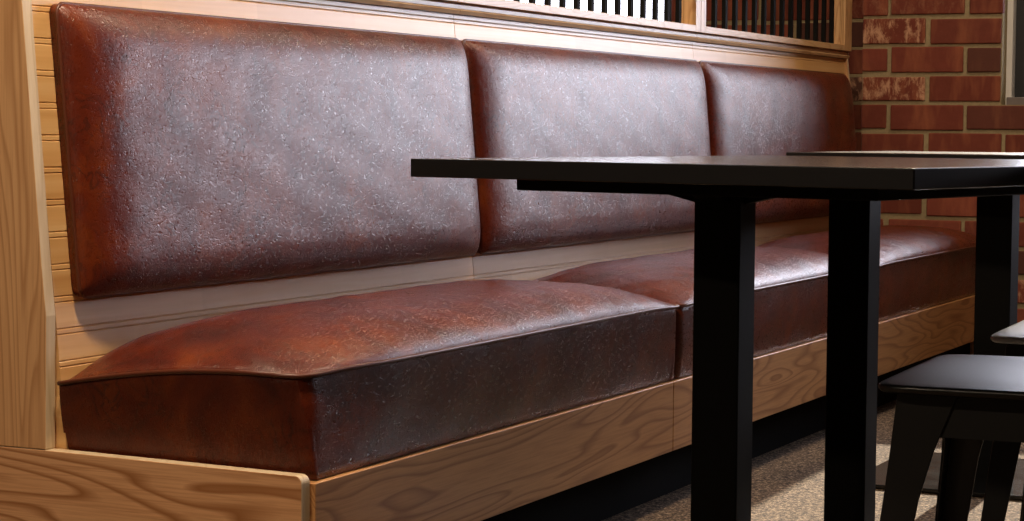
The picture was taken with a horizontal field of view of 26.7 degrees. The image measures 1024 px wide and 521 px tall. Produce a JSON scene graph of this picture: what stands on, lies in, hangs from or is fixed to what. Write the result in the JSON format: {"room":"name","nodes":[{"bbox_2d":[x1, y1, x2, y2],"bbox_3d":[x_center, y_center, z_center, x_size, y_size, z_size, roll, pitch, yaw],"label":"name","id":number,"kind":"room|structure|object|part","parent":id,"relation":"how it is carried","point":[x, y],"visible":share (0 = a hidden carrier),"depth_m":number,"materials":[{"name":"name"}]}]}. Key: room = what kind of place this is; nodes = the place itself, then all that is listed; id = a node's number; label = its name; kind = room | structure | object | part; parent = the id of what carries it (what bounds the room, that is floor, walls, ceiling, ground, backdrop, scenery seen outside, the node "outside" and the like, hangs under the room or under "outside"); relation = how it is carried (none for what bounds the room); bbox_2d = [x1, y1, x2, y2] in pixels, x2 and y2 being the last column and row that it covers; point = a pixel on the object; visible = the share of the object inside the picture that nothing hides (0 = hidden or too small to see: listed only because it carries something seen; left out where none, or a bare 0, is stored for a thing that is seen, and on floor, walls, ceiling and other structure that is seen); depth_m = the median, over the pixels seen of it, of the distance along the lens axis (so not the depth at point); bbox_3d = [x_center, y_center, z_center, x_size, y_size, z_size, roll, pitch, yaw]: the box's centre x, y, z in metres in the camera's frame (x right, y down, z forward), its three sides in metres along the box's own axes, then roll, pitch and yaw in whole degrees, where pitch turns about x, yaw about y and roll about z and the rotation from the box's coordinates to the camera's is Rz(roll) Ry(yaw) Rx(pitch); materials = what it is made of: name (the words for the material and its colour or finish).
{"room":"restaurant","nodes":[
{"label":"restaurant","id":0,"kind":"room"},
{"bbox_2d":[602,400,1023,520],"bbox_3d":[0.070,0.693,2.787,9.400,0.120,10.620,2,4,25],"label":"floor","id":1,"kind":"structure","parent":0,"point":[788,480],"depth_m":4.77,"materials":[{"name":"carpet"}]},
{"bbox_2d":[0,0,974,520],"bbox_3d":[-0.044,-0.339,5.554,1.570,1.600,4.531,2,4,25],"label":"bench","id":2,"kind":"object","parent":1,"relation":"on","point":[602,459],"visible":0.45,"depth_m":3.79,"materials":[{"name":"brown wood"}]},
{"bbox_3d":[-1.219,-0.374,3.612,1.096,1.311,0.025,2,4,25],"label":"post","id":3,"kind":"part","parent":2,"relation":"part of","materials":[{"name":"brown wood"}]},
{"bbox_3d":[-1.015,0.431,3.562,1.562,0.290,0.025,2,4,25],"label":"panel","id":4,"kind":"part","parent":2,"relation":"part of","materials":[{"name":"brown wood"}]},
{"bbox_2d":[49,2,479,298],"bbox_3d":[-0.392,-0.212,4.093,0.100,0.476,1.441,2,4,25],"label":"pad","id":5,"kind":"object","parent":2,"relation":"attached to","point":[197,150],"visible":0.98,"depth_m":3.85,"materials":[{"name":"brown leather"}]},
{"bbox_2d":[57,279,679,479],"bbox_3d":[-0.177,0.172,4.000,0.472,0.227,1.536,2,4,25],"label":"seat cushion","id":6,"kind":"object","parent":2,"relation":"on","point":[317,389],"visible":0.99,"depth_m":3.47,"materials":[{"name":"brown leather"}]},
{"bbox_3d":[-0.471,-0.518,4.099,0.083,0.024,1.501,2,4,25],"label":"cap rail","id":7,"kind":"part","parent":2,"relation":"part of","materials":[{"name":"beige wood"}]},
{"bbox_2d":[436,0,456,1],"bbox_3d":[-0.456,-0.890,4.055,0.055,0.723,1.475,2,4,25],"label":"slatted screen","id":8,"kind":"object","parent":2,"relation":"on","point":[436,0],"visible":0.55,"depth_m":4.71,"materials":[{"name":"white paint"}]},
{"bbox_3d":[-0.180,0.362,4.005,0.450,0.148,1.492,2,4,25],"label":"panel","id":9,"kind":"part","parent":2,"relation":"part of","materials":[{"name":"brown wood"}]},
{"bbox_3d":[0.169,-0.595,5.453,0.083,0.024,1.495,2,4,25],"label":"cap rail","id":10,"kind":"part","parent":2,"relation":"part of","materials":[{"name":"beige wood"}]},
{"bbox_2d":[452,0,700,32],"bbox_3d":[0.186,-0.968,5.413,0.055,0.723,1.530,2,4,25],"label":"slatted screen","id":11,"kind":"object","parent":2,"relation":"on","point":[687,12],"visible":0.74,"depth_m":5.62,"materials":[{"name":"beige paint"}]},
{"bbox_3d":[-0.132,-0.929,4.741,0.055,0.723,0.040,2,4,25],"label":"post","id":12,"kind":"part","parent":11,"relation":"part of","materials":[{"name":"beige wood"}]},
{"bbox_3d":[0.504,-1.006,6.086,0.055,0.723,0.040,2,4,25],"label":"post","id":13,"kind":"part","parent":11,"relation":"part of","materials":[{"name":"wood"}]},
{"bbox_2d":[459,39,710,254],"bbox_3d":[0.236,-0.288,5.420,0.100,0.476,1.489,2,4,25],"label":"pad","id":14,"kind":"object","parent":2,"relation":"attached to","point":[527,100],"visible":0.75,"depth_m":5.18,"materials":[{"name":"brown leather"}]},
{"bbox_2d":[535,247,827,378],"bbox_3d":[0.467,0.095,5.363,0.471,0.227,1.481,2,4,25],"label":"seat cushion","id":15,"kind":"object","parent":2,"relation":"on","point":[791,285],"visible":0.39,"depth_m":5.13,"materials":[{"name":"brown leather"}]},
{"bbox_3d":[0.458,0.285,5.356,0.450,0.148,1.494,2,4,25],"label":"panel","id":16,"kind":"part","parent":2,"relation":"part of","materials":[{"name":"brown wood"}]},
{"bbox_3d":[0.810,-0.672,6.808,0.083,0.024,1.503,2,4,25],"label":"cap rail","id":17,"kind":"part","parent":2,"relation":"part of","materials":[{"name":"beige wood"}]},
{"bbox_2d":[697,0,851,50],"bbox_3d":[0.833,-1.046,6.781,0.055,0.723,1.496,2,4,25],"label":"slatted screen","id":18,"kind":"object","parent":2,"relation":"on","point":[840,11],"visible":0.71,"depth_m":6.93,"materials":[{"name":"black paint"}]},
{"bbox_3d":[0.522,-1.008,6.124,0.055,0.723,0.040,2,4,25],"label":"post","id":19,"kind":"part","parent":18,"relation":"part of","materials":[{"name":"beige wood"}]},
{"bbox_3d":[0.821,-0.694,6.785,0.055,0.019,1.376,2,4,25],"label":"rail","id":20,"kind":"part","parent":18,"relation":"part of","materials":[{"name":"beige wood"}]},
{"bbox_3d":[1.135,-1.082,7.420,0.055,0.723,0.080,2,4,25],"label":"post","id":21,"kind":"part","parent":18,"relation":"part of","materials":[{"name":"brown wood"}]},
{"bbox_2d":[698,61,856,223],"bbox_3d":[0.863,-0.364,6.747,0.100,0.476,1.438,2,4,25],"label":"pad","id":22,"kind":"object","parent":2,"relation":"attached to","point":[752,109],"visible":0.66,"depth_m":6.57,"materials":[{"name":"brown leather"}]},
{"bbox_3d":[1.309,-0.168,7.422,0.640,1.054,0.014,2,4,25],"label":"panel","id":23,"kind":"part","parent":2,"relation":"part of","materials":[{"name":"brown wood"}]},
{"bbox_3d":[1.097,0.208,6.707,0.450,0.148,1.494,2,4,25],"label":"panel","id":24,"kind":"part","parent":2,"relation":"part of","materials":[{"name":"brown wood"}]},
{"bbox_2d":[879,225,975,320],"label":"seat cushion","id":25,"kind":"object","parent":2,"relation":"on","point":[922,267],"depth_m":6.53,"materials":[{"name":"brown leather"}]},
{"bbox_2d":[411,155,1023,520],"bbox_3d":[0.534,0.210,3.573,0.886,0.752,1.206,3,4,38],"label":"dining table","id":26,"kind":"object","parent":1,"relation":"on","point":[725,191],"visible":1,"depth_m":3.33,"materials":[{"name":"black wood"}]},
{"bbox_3d":[0.543,-0.123,3.484,0.622,0.018,0.946,3,4,38],"label":"under frame","id":27,"kind":"part","parent":26,"relation":"part of","materials":[{"name":"black metal"}]},
{"bbox_2d":[786,151,1023,499],"bbox_3d":[1.156,0.132,4.938,0.870,0.752,0.640,3,4,33],"label":"dining table","id":28,"kind":"object","parent":1,"relation":"on","point":[997,217],"visible":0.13,"depth_m":4.94,"materials":[{"name":"black wood"}]},
{"bbox_3d":[1.113,0.500,5.007,0.550,0.009,0.550,2,4,25],"label":"plate","id":29,"kind":"part","parent":28,"relation":"part of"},
{"bbox_2d":[878,354,1023,520],"bbox_3d":[0.805,0.391,3.140,0.501,0.450,0.501,2,4,23],"label":"stool","id":30,"kind":"object","parent":1,"relation":"on","point":[965,401],"visible":1,"depth_m":3.01,"materials":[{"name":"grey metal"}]},
{"bbox_3d":[0.536,0.396,3.031,0.125,0.425,0.118,-1,4,-22],"label":"leg","id":31,"kind":"part","parent":30,"relation":"part of","materials":[{"name":"grey metal"}]},
{"bbox_3d":[0.810,0.172,3.134,0.470,0.012,0.484,2,4,23],"label":"seat","id":32,"kind":"part","parent":30,"relation":"part of","materials":[{"name":"grey metal"}]},
{"bbox_3d":[0.697,0.374,3.409,0.118,0.425,0.125,-1,4,-22],"label":"leg","id":33,"kind":"part","parent":30,"relation":"part of","materials":[{"name":"grey metal"}]},
{"bbox_2d":[981,320,1023,520],"bbox_3d":[1.124,0.349,3.866,0.501,0.450,0.501,2,4,23],"label":"stool","id":34,"kind":"object","parent":1,"relation":"on","point":[1004,455],"visible":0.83,"depth_m":3.74,"materials":[{"name":"grey paint"}]},
{"bbox_3d":[1.128,0.131,3.859,0.470,0.012,0.484,2,4,23],"label":"seat","id":35,"kind":"part","parent":34,"relation":"part of","materials":[{"name":"grey paint"}]},
{"bbox_3d":[1.015,0.333,4.134,0.118,0.425,0.125,-1,4,-22],"label":"leg","id":36,"kind":"part","parent":34,"relation":"part of","materials":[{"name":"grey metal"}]},
{"bbox_2d":[671,0,1023,322],"bbox_3d":[2.212,-1.123,7.199,9.013,3.003,0.442,2,4,27],"label":"wall","id":37,"kind":"structure","parent":0,"point":[925,75],"depth_m":7.40,"materials":[{"name":"red brick"}]},
{"bbox_2d":[670,0,671,21],"bbox_3d":[-0.376,-1.222,8.564,2.254,1.207,0.170,2,4,25],"label":"slat","id":38,"kind":"structure","parent":37,"relation":"in","point":[670,0],"depth_m":8.12,"materials":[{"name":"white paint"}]},
{"bbox_2d":[1005,0,1023,104],"bbox_3d":[2.894,-1.089,6.805,2.634,1.207,0.170,2,4,25],"label":"window","id":39,"kind":"structure","parent":37,"relation":"in","point":[1014,59],"depth_m":7.37,"materials":[{"name":"white paint"}]},
{"bbox_3d":[2.903,-1.091,6.825,2.634,1.205,0.125,2,4,25],"label":"frame","id":40,"kind":"part","parent":39,"relation":"part of","materials":[{"name":"white paint"}]},
{"bbox_3d":[2.889,-0.501,6.841,2.606,0.028,0.170,2,4,25],"label":"sill","id":41,"kind":"part","parent":39,"relation":"part of","materials":[{"name":"beige wood"}]},
{"bbox_3d":[2.909,-1.095,6.836,2.590,1.159,0.060,2,4,25],"label":"sash","id":42,"kind":"part","parent":39,"relation":"part of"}
]}

